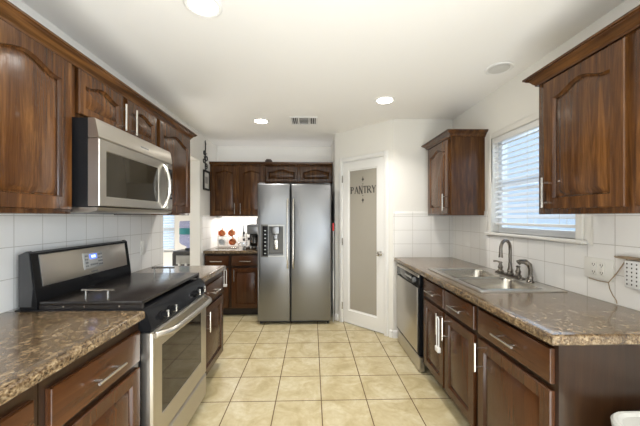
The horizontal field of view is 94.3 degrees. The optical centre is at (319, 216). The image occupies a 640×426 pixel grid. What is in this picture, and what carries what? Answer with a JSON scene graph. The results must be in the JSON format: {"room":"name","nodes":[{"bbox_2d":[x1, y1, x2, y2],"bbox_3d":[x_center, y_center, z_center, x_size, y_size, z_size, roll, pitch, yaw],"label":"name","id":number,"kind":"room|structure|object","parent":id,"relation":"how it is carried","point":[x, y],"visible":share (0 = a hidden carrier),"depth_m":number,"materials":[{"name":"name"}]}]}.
{"room":"kitchen","nodes":[
{"label":"kitchen","id":0,"kind":"room"},
{"bbox_2d":[8,0,216,265],"bbox_3d":[-1.579,0.130,0.873,0.130,2.480,7.830,0,0,-2],"label":"wall","id":1,"kind":"structure","parent":0,"point":[199,198],"depth_m":3.94,"materials":[{"name":"white paint"}]},
{"bbox_2d":[0,19,71,213],"bbox_3d":[-1.328,-0.385,0.984,0.375,0.740,0.918,0,0,-2],"label":"upper cabinet","id":2,"kind":"object","parent":1,"relation":"attached to","point":[36,82],"visible":1,"depth_m":1.24,"materials":[{"name":"brown wood"}]},
{"bbox_2d":[0,0,196,139],"bbox_3d":[-1.350,-0.770,1.709,0.370,0.056,2.368,0,0,-2],"label":"crown molding","id":3,"kind":"structure","parent":2,"relation":"attached to","point":[10,13],"depth_m":1.44,"materials":[{"name":"brown wood"}]},
{"bbox_2d":[0,214,162,313],"bbox_3d":[-1.523,0.370,1.360,0.008,0.800,3.200,0,0,-2],"label":"wall tiles","id":4,"kind":"structure","parent":1,"relation":"attached to","point":[19,233],"depth_m":1.79,"materials":[{"name":"white tile"}]},
{"bbox_2d":[140,241,144,254],"bbox_3d":[-1.547,0.270,2.595,0.010,0.116,0.073,0,0,-2],"label":"wall switch","id":5,"kind":"object","parent":4,"relation":"attached to","point":[142,243],"visible":1,"depth_m":2.59,"materials":[{"name":"white plastic"}]},
{"bbox_2d":[72,66,156,145],"bbox_3d":[-1.351,-0.624,1.834,0.375,0.263,0.778,0,0,-2],"label":"upper cabinet","id":6,"kind":"object","parent":1,"relation":"attached to","point":[91,97],"visible":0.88,"depth_m":1.69,"materials":[{"name":"brown wood"}]},
{"bbox_2d":[70,117,171,214],"bbox_3d":[-1.282,-0.253,1.835,0.496,0.470,0.770,0,0,-2],"label":"microwave","id":7,"kind":"object","parent":6,"relation":"attached to","point":[115,171],"visible":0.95,"depth_m":1.59,"materials":[{"name":"silver metal"}]},
{"bbox_2d":[114,119,189,214],"bbox_3d":[-1.370,-0.385,2.530,0.375,0.740,0.612,0,0,-2],"label":"upper cabinet","id":8,"kind":"object","parent":1,"relation":"attached to","point":[169,139],"visible":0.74,"depth_m":2.56,"materials":[{"name":"brown wood"}]},
{"bbox_2d":[203,140,207,169],"bbox_3d":[-1.595,-0.861,4.134,0.017,0.422,0.169,0,0,-2],"label":"wall ornament","id":9,"kind":"object","parent":1,"relation":"attached to","point":[204,151],"visible":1,"depth_m":4.12,"materials":[{"name":"black metal"}]},
{"bbox_2d":[203,169,209,190],"bbox_3d":[-1.592,-0.512,4.169,0.017,0.275,0.240,0,0,-2],"label":"picture frame","id":10,"kind":"object","parent":1,"relation":"attached to","point":[206,174],"visible":1,"depth_m":4.17,"materials":[{"name":"black metal"}]},
{"bbox_2d":[205,172,208,188],"bbox_3d":[-1.597,-0.512,4.169,0.006,0.227,0.192,0,0,-2],"label":"picture","id":11,"kind":"object","parent":10,"relation":"attached to","point":[206,173],"depth_m":4.18,"materials":[{"name":"white paper"}]},
{"bbox_2d":[202,216,216,252],"bbox_3d":[-1.602,0.237,4.330,0.008,0.505,0.642,0,0,-2],"label":"tiles","id":12,"kind":"structure","parent":1,"relation":"attached to","point":[209,223],"depth_m":4.29,"materials":[{"name":"white tile"}]},
{"bbox_2d":[163,213,189,265],"bbox_3d":[-2.762,0.130,5.288,2.000,2.480,0.120,0,0,-2],"label":"wall","id":13,"kind":"structure","parent":0,"point":[181,221],"depth_m":5.24,"materials":[{"name":"white paint"}]},
{"bbox_2d":[163,215,174,251],"bbox_3d":[-2.853,0.020,5.301,0.578,1.198,0.050,0,0,-2],"label":"window","id":14,"kind":"structure","parent":13,"relation":"in","point":[174,215],"depth_m":5.28,"materials":[{"name":"white plastic"}]},
{"bbox_2d":[163,216,174,249],"bbox_3d":[-2.851,0.005,5.249,0.560,1.166,0.065,0,0,-2],"label":"window blinds","id":15,"kind":"object","parent":14,"relation":"attached to","point":[165,247],"visible":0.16,"depth_m":5.25,"materials":[{"name":"white plastic"}]},
{"bbox_2d":[217,146,330,161],"bbox_3d":[-0.652,0.130,4.749,1.930,2.480,0.130,0,0,-2],"label":"wall","id":16,"kind":"structure","parent":0,"point":[224,153],"depth_m":4.68,"materials":[{"name":"white paint"}]},
{"bbox_2d":[217,216,257,245],"bbox_3d":[-1.220,0.237,4.665,0.790,0.505,0.008,0,0,-2],"label":"wall tiles","id":17,"kind":"structure","parent":16,"relation":"attached to","point":[227,223],"depth_m":4.66,"materials":[{"name":"white tile"}]},
{"bbox_2d":[210,165,264,215],"bbox_3d":[-1.210,-0.390,4.473,0.796,0.750,0.390,0,0,-2],"label":"upper cabinet","id":18,"kind":"object","parent":16,"relation":"attached to","point":[233,188],"visible":0.96,"depth_m":4.32,"materials":[{"name":"brown wood"}]},
{"bbox_2d":[221,216,257,216],"bbox_3d":[-1.213,-0.007,4.574,0.620,0.015,0.040,0,0,-2],"label":"light","id":19,"kind":"object","parent":18,"relation":"attached to","point":[221,216],"visible":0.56,"depth_m":4.55,"materials":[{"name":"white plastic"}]},
{"bbox_2d":[209,161,332,164],"bbox_3d":[-0.709,-0.783,4.333,1.790,0.037,0.040,0,0,-2],"label":"crown molding","id":20,"kind":"structure","parent":18,"relation":"attached to","point":[210,162],"depth_m":4.33,"materials":[{"name":"brown wood"}]},
{"bbox_2d":[265,165,332,184],"bbox_3d":[-0.315,-0.630,4.517,0.992,0.270,0.350,0,0,-2],"label":"upper cabinet","id":21,"kind":"object","parent":16,"relation":"attached to","point":[274,174],"visible":0.99,"depth_m":4.35,"materials":[{"name":"brown wood"}]},
{"bbox_2d":[21,0,624,146],"bbox_3d":[-1.008,-1.160,1.214,5.450,0.100,8.720,0,0,-2],"label":"ceiling","id":22,"kind":"structure","parent":0,"point":[276,61],"depth_m":2.00,"materials":[{"name":"white paint"}]},
{"bbox_2d":[183,0,222,17],"bbox_3d":[-0.612,-1.105,1.554,0.196,0.010,0.196,0,0,-2],"label":"recessed light","id":23,"kind":"object","parent":22,"relation":"in","point":[202,8],"visible":1,"depth_m":1.56,"materials":[{"name":"white paint"}]},
{"bbox_2d":[252,118,269,123],"bbox_3d":[-0.682,-1.105,3.433,0.196,0.010,0.196,0,0,-2],"label":"recessed light","id":24,"kind":"object","parent":22,"relation":"in","point":[257,120],"visible":1,"depth_m":3.42,"materials":[{"name":"white paint"}]},
{"bbox_2d":[290,117,317,124],"bbox_3d":[-0.185,-1.106,3.421,0.312,0.008,0.270,0,0,-2],"label":"ceiling vent","id":25,"kind":"object","parent":22,"relation":"in","point":[294,120],"visible":1,"depth_m":3.41,"materials":[{"name":"white metal"}]},
{"bbox_2d":[374,96,394,103],"bbox_3d":[0.615,-1.105,2.817,0.196,0.010,0.196,0,0,-2],"label":"recessed light","id":26,"kind":"object","parent":22,"relation":"in","point":[383,99],"visible":1,"depth_m":2.80,"materials":[{"name":"white paint"}]},
{"bbox_2d":[484,61,514,74],"bbox_3d":[1.336,-1.105,2.216,0.196,0.010,0.196,0,0,-2],"label":"recessed light","id":27,"kind":"object","parent":22,"relation":"in","point":[501,67],"visible":1,"depth_m":2.20,"materials":[{"name":"white paint"}]},
{"bbox_2d":[187,305,471,425],"bbox_3d":[-1.001,1.410,0.974,5.450,0.080,9.200,0,0,-2],"label":"floor","id":28,"kind":"structure","parent":0,"point":[336,373],"depth_m":2.44,"materials":[{"name":"beige tile"}]},
{"bbox_2d":[0,384,36,425],"bbox_3d":[-1.154,0.935,0.678,0.692,0.867,0.466,0,0,-2],"label":"base cabinet","id":29,"kind":"object","parent":28,"relation":"on","point":[21,410],"visible":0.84,"depth_m":0.86,"materials":[{"name":"brown wood"}]},
{"bbox_2d":[37,323,139,425],"bbox_3d":[-1.167,0.935,1.181,0.692,0.867,0.531,0,0,-2],"label":"base cabinet","id":30,"kind":"object","parent":28,"relation":"on","point":[101,387],"visible":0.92,"depth_m":1.16,"materials":[{"name":"brown wood"}]},
{"bbox_2d":[0,311,144,405],"bbox_3d":[-1.174,0.480,0.859,0.661,0.040,1.180,0,0,-2],"label":"countertop","id":31,"kind":"structure","parent":30,"relation":"on","point":[34,346],"depth_m":1.12,"materials":[{"name":"brown stone"}]},
{"bbox_2d":[14,240,211,425],"bbox_3d":[-1.129,0.769,1.837,0.751,1.200,0.763,0,0,-2],"label":"range","id":32,"kind":"object","parent":28,"relation":"on","point":[172,363],"visible":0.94,"depth_m":1.66,"materials":[{"name":"silver metal"}]},
{"bbox_2d":[14,278,198,311],"bbox_3d":[-1.193,0.464,1.835,0.617,0.020,0.763,0,0,-2],"label":"cooktop","id":33,"kind":"object","parent":32,"relation":"in","point":[165,297],"depth_m":1.58,"materials":[{"name":"black ceramic"}]},
{"bbox_2d":[39,267,198,309],"bbox_3d":[-1.139,0.409,1.836,0.495,0.089,0.751,0,0,-2],"label":"board","id":34,"kind":"object","parent":32,"relation":"on","point":[132,290],"visible":1,"depth_m":1.61,"materials":[{"name":"black metal"}]},
{"bbox_2d":[172,249,189,265],"bbox_3d":[-1.889,0.919,4.234,0.320,0.899,0.355,0,0,-2],"label":"water dispenser","id":35,"kind":"object","parent":28,"relation":"on","point":[181,257],"visible":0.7,"depth_m":4.09,"materials":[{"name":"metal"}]},
{"bbox_2d":[179,228,189,249],"bbox_3d":[-1.879,0.262,4.251,0.247,0.415,0.247,0,0,-2],"label":"water jug","id":36,"kind":"object","parent":35,"relation":"on","point":[183,231],"visible":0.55,"depth_m":4.14,"materials":[{"name":"teal plastic"}]},
{"bbox_2d":[204,272,222,375],"bbox_3d":[-1.202,0.935,2.512,0.692,0.867,0.576,0,0,-2],"label":"base cabinet","id":37,"kind":"object","parent":28,"relation":"on","point":[214,286],"visible":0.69,"depth_m":2.53,"materials":[{"name":"brown wood"}]},
{"bbox_2d":[133,266,225,281],"bbox_3d":[-1.218,0.480,2.518,0.661,0.040,0.596,0,0,-2],"label":"countertop","id":38,"kind":"structure","parent":37,"relation":"on","point":[206,273],"depth_m":2.55,"materials":[{"name":"stone"}]},
{"bbox_2d":[204,254,257,314],"bbox_3d":[-1.206,0.935,4.344,0.774,0.867,0.632,0,0,-2],"label":"base cabinet","id":39,"kind":"object","parent":28,"relation":"on","point":[240,296],"visible":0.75,"depth_m":4.08,"materials":[{"name":"brown wood"}]},
{"bbox_2d":[203,246,257,253],"bbox_3d":[-1.206,0.480,4.357,0.783,0.040,0.606,0,0,-2],"label":"countertop","id":40,"kind":"structure","parent":39,"relation":"on","point":[239,250],"depth_m":4.06,"materials":[{"name":"brown stone"}]},
{"bbox_2d":[215,228,238,248],"bbox_3d":[-1.367,0.311,4.380,0.305,0.297,0.136,0,0,-2],"label":"mug rack","id":41,"kind":"object","parent":40,"relation":"on","point":[223,228],"visible":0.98,"depth_m":4.44,"materials":[{"name":"silver metal"}]},
{"bbox_2d":[218,228,225,235],"bbox_3d":[-1.432,0.219,4.356,0.100,0.129,0.085,0,0,-2],"label":"mug","id":42,"kind":"object","parent":41,"relation":"hanging from","point":[221,232],"visible":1,"depth_m":4.37,"materials":[{"name":"orange ceramic"}]},
{"bbox_2d":[218,236,225,244],"bbox_3d":[-1.432,0.349,4.356,0.100,0.129,0.085,0,0,-2],"label":"mug","id":43,"kind":"object","parent":41,"relation":"hanging from","point":[221,241],"visible":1,"depth_m":4.37,"materials":[{"name":"white ceramic"}]},
{"bbox_2d":[228,228,235,235],"bbox_3d":[-1.292,0.219,4.360,0.100,0.129,0.085,0,0,-2],"label":"mug","id":44,"kind":"object","parent":41,"relation":"hanging from","point":[231,232],"visible":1,"depth_m":4.38,"materials":[{"name":"orange ceramic"}]},
{"bbox_2d":[229,236,235,244],"bbox_3d":[-1.282,0.349,4.360,0.100,0.129,0.085,0,0,-2],"label":"mug","id":45,"kind":"object","parent":41,"relation":"hanging from","point":[232,241],"visible":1,"depth_m":4.38,"materials":[{"name":"orange ceramic"}]},
{"bbox_2d":[242,232,249,246],"bbox_3d":[-1.131,0.344,4.571,0.117,0.231,0.098,0,0,-2],"label":"pod holder","id":46,"kind":"object","parent":40,"relation":"on","point":[248,238],"visible":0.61,"depth_m":4.55,"materials":[{"name":"silver metal"}]},
{"bbox_2d":[247,224,257,248],"bbox_3d":[-0.958,0.282,4.400,0.210,0.355,0.273,0,0,-2],"label":"coffee maker","id":47,"kind":"object","parent":40,"relation":"on","point":[252,229],"visible":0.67,"depth_m":4.28,"materials":[{"name":"black plastic"}]},
{"bbox_2d":[258,183,330,323],"bbox_3d":[-0.335,0.466,4.159,0.933,1.806,0.908,0,0,-2],"label":"refrigerator","id":48,"kind":"object","parent":28,"relation":"on","point":[294,220],"visible":1,"depth_m":3.77,"materials":[{"name":"grey metal"}]},
{"bbox_2d":[332,223,333,321],"bbox_3d":[0.172,0.725,3.870,0.022,1.289,0.018,0,0,-2],"label":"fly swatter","id":49,"kind":"object","parent":28,"relation":"on","point":[332,223],"visible":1,"depth_m":3.87,"materials":[{"name":"red plastic"}]},
{"bbox_2d":[397,263,424,371],"bbox_3d":[1.169,0.931,2.944,0.665,0.854,0.676,0,0,-2],"label":"dishwasher","id":50,"kind":"object","parent":28,"relation":"on","point":[410,284],"visible":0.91,"depth_m":2.78,"materials":[{"name":"silver metal"}]},
{"bbox_2d":[424,277,478,425],"bbox_3d":[1.198,0.935,2.168,0.682,0.867,0.848,0,0,-2],"label":"base cabinet","id":51,"kind":"object","parent":28,"relation":"on","point":[453,368],"visible":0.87,"depth_m":2.02,"materials":[{"name":"brown wood"}]},
{"bbox_2d":[435,316,440,352],"bbox_3d":[0.842,0.836,2.123,0.022,0.252,0.054,0,0,-2],"label":"child lock","id":52,"kind":"object","parent":51,"relation":"hanging from","point":[437,348],"visible":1,"depth_m":2.10,"materials":[{"name":"white plastic"}]},
{"bbox_2d":[394,257,639,345],"bbox_3d":[1.203,0.480,2.263,0.666,0.040,2.211,0,0,-2],"label":"countertop","id":53,"kind":"structure","parent":51,"relation":"on","point":[569,318],"depth_m":1.45,"materials":[{"name":"brown stone"}]},
{"bbox_2d":[428,268,567,292],"bbox_3d":[1.234,0.543,2.226,0.537,0.184,0.835,0,0,-2],"label":"sink","id":54,"kind":"object","parent":53,"relation":"in","point":[483,280],"visible":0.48,"depth_m":2.17,"materials":[{"name":"silver metal"}]},
{"bbox_2d":[516,259,534,282],"bbox_3d":[1.427,0.374,2.064,0.110,0.159,0.047,0,0,12],"label":"sprayer","id":55,"kind":"object","parent":54,"relation":"on","point":[527,263],"visible":1,"depth_m":2.05,"materials":[{"name":"grey metal"}]},
{"bbox_2d":[493,239,524,279],"bbox_3d":[1.404,0.310,2.278,0.148,0.286,0.310,0,0,-2],"label":"faucet","id":56,"kind":"object","parent":53,"relation":"on","point":[518,276],"visible":1,"depth_m":2.25,"materials":[{"name":"grey metal"}]},
{"bbox_2d":[474,307,639,425],"bbox_3d":[1.216,0.935,1.460,0.682,0.867,0.559,0,0,-2],"label":"base cabinet","id":57,"kind":"object","parent":28,"relation":"on","point":[524,379],"visible":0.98,"depth_m":1.21,"materials":[{"name":"brown wood"}]},
{"bbox_2d":[610,411,639,425],"bbox_3d":[1.252,1.054,0.970,0.389,0.631,0.332,0,0,-2],"label":"trash can","id":58,"kind":"object","parent":28,"relation":"on","point":[622,418],"visible":1,"depth_m":1.10,"materials":[{"name":"white plastic"}]},
{"bbox_2d":[331,135,334,317],"bbox_3d":[0.246,0.130,4.339,0.116,2.480,0.739,0,0,-2],"label":"wall","id":59,"kind":"structure","parent":0,"point":[333,142],"depth_m":4.42,"materials":[{"name":"white paint"}]},
{"bbox_2d":[335,119,392,337],"bbox_3d":[0.549,0.130,3.704,0.868,2.480,0.100,0,0,43],"label":"wall","id":60,"kind":"structure","parent":0,"point":[378,137],"depth_m":3.58,"materials":[{"name":"white paint"}]},
{"bbox_2d":[342,156,383,333],"bbox_3d":[0.508,0.327,3.657,0.626,2.063,0.105,0,0,43],"label":"door","id":61,"kind":"structure","parent":60,"relation":"in","point":[362,180],"depth_m":3.66,"materials":[{"name":"white paint"}]},
{"bbox_2d":[339,150,387,336],"bbox_3d":[0.549,0.303,3.692,0.726,2.133,0.118,0,0,43],"label":"trim","id":62,"kind":"structure","parent":60,"relation":"attached to","point":[383,153],"depth_m":3.52,"materials":[{"name":"white paint"}]},
{"bbox_2d":[335,313,391,337],"bbox_3d":[0.507,1.327,3.663,0.848,0.085,0.016,0,0,43],"label":"baseboard","id":63,"kind":"structure","parent":60,"relation":"attached to","point":[336,315],"depth_m":3.39,"materials":[{"name":"white paint"}]},
{"bbox_2d":[393,119,452,329],"bbox_3d":[1.181,0.130,3.428,0.706,2.480,0.100,0,0,-2],"label":"wall","id":64,"kind":"structure","parent":0,"point":[410,160],"depth_m":3.37,"materials":[{"name":"white paint"}]},
{"bbox_2d":[393,330,397,337],"bbox_3d":[0.867,1.327,3.361,0.087,0.085,0.016,0,0,-2],"label":"baseboard","id":65,"kind":"structure","parent":64,"relation":"attached to","point":[395,332],"depth_m":3.35,"materials":[{"name":"white paint"}]},
{"bbox_2d":[393,212,452,259],"bbox_3d":[1.167,0.215,3.372,0.680,0.550,0.011,0,0,-2],"label":"wall tiles","id":66,"kind":"structure","parent":64,"relation":"attached to","point":[415,234],"depth_m":3.37,"materials":[{"name":"white tile"}]},
{"bbox_2d":[453,0,639,245],"bbox_3d":[1.663,0.130,0.294,0.130,2.480,6.500,0,0,-2],"label":"wall","id":67,"kind":"structure","parent":0,"point":[516,100],"depth_m":2.37,"materials":[{"name":"white paint"}]},
{"bbox_2d":[421,129,488,149],"bbox_3d":[1.336,-0.770,3.024,0.375,0.056,0.657,0,0,-2],"label":"crown molding","id":68,"kind":"structure","parent":67,"relation":"attached to","point":[448,133],"depth_m":2.74,"materials":[{"name":"brown wood"}]},
{"bbox_2d":[428,137,484,215],"bbox_3d":[1.334,-0.385,3.024,0.380,0.740,0.545,0,0,-2],"label":"upper cabinet","id":69,"kind":"object","parent":67,"relation":"attached to","point":[456,165],"visible":0.97,"depth_m":2.76,"materials":[{"name":"brown wood"}]},
{"bbox_2d":[485,112,586,243],"bbox_3d":[1.581,-0.291,2.220,0.140,0.897,0.975,0,0,-2],"label":"window","id":70,"kind":"structure","parent":67,"relation":"in","point":[577,236],"depth_m":2.34,"materials":[{"name":"white plastic"}]},
{"bbox_2d":[493,119,574,227],"bbox_3d":[1.567,-0.312,2.220,0.065,0.761,0.825,0,0,-2],"label":"window blinds","id":71,"kind":"object","parent":70,"relation":"attached to","point":[534,125],"visible":0.63,"depth_m":2.31,"materials":[{"name":"white plastic"}]},
{"bbox_2d":[453,211,639,310],"bbox_3d":[1.544,0.217,2.139,0.008,0.545,2.495,0,0,-2],"label":"wall tiles","id":72,"kind":"structure","parent":67,"relation":"attached to","point":[555,264],"depth_m":1.86,"materials":[{"name":"white tile"}]},
{"bbox_2d":[584,256,613,281],"bbox_3d":[1.549,0.287,1.654,0.010,0.116,0.166,0,0,-2],"label":"wall outlet","id":73,"kind":"object","parent":72,"relation":"attached to","point":[598,268],"visible":1,"depth_m":1.65,"materials":[{"name":"white plastic"}]},
{"bbox_2d":[591,261,596,273],"bbox_3d":[1.546,0.287,1.677,0.004,0.070,0.032,0,0,-2],"label":"socket","id":74,"kind":"object","parent":73,"relation":"attached to","point":[593,263],"depth_m":1.67,"materials":[{"name":"grey plastic"}]},
{"bbox_2d":[599,263,604,275],"bbox_3d":[1.547,0.287,1.631,0.004,0.070,0.032,0,0,-2],"label":"socket","id":75,"kind":"object","parent":73,"relation":"attached to","point":[601,265],"depth_m":1.63,"materials":[{"name":"grey plastic"}]},
{"bbox_2d":[588,259,627,303],"bbox_3d":[1.547,0.331,1.602,0.009,0.245,0.214,0,0,-2],"label":"phone cord","id":76,"kind":"object","parent":72,"relation":"attached to","point":[626,259],"visible":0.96,"depth_m":1.57,"materials":[{"name":"beige plastic"}]},
{"bbox_2d":[614,256,639,260],"bbox_3d":[1.546,0.204,1.487,0.024,0.015,0.170,0,0,-2],"label":"ledge","id":77,"kind":"object","parent":72,"relation":"attached to","point":[621,257],"visible":1,"depth_m":1.48,"materials":[{"name":"beige"}]},
{"bbox_2d":[624,260,639,289],"bbox_3d":[1.540,0.282,1.438,0.038,0.135,0.102,0,0,-2],"label":"basket","id":78,"kind":"object","parent":72,"relation":"attached to","point":[631,267],"visible":1,"depth_m":1.45,"materials":[{"name":"white plastic"}]},
{"bbox_2d":[522,4,639,86],"bbox_3d":[1.384,-0.770,1.230,0.375,0.056,1.026,0,0,-2],"label":"crown molding","id":79,"kind":"structure","parent":67,"relation":"attached to","point":[629,22],"depth_m":1.34,"materials":[{"name":"brown wood"}]},
{"bbox_2d":[539,28,639,213],"bbox_3d":[1.382,-0.385,1.202,0.380,0.740,0.970,0,0,-2],"label":"upper cabinet","id":80,"kind":"object","parent":67,"relation":"attached to","point":[589,112],"visible":0.95,"depth_m":1.34,"materials":[{"name":"brown wood"}]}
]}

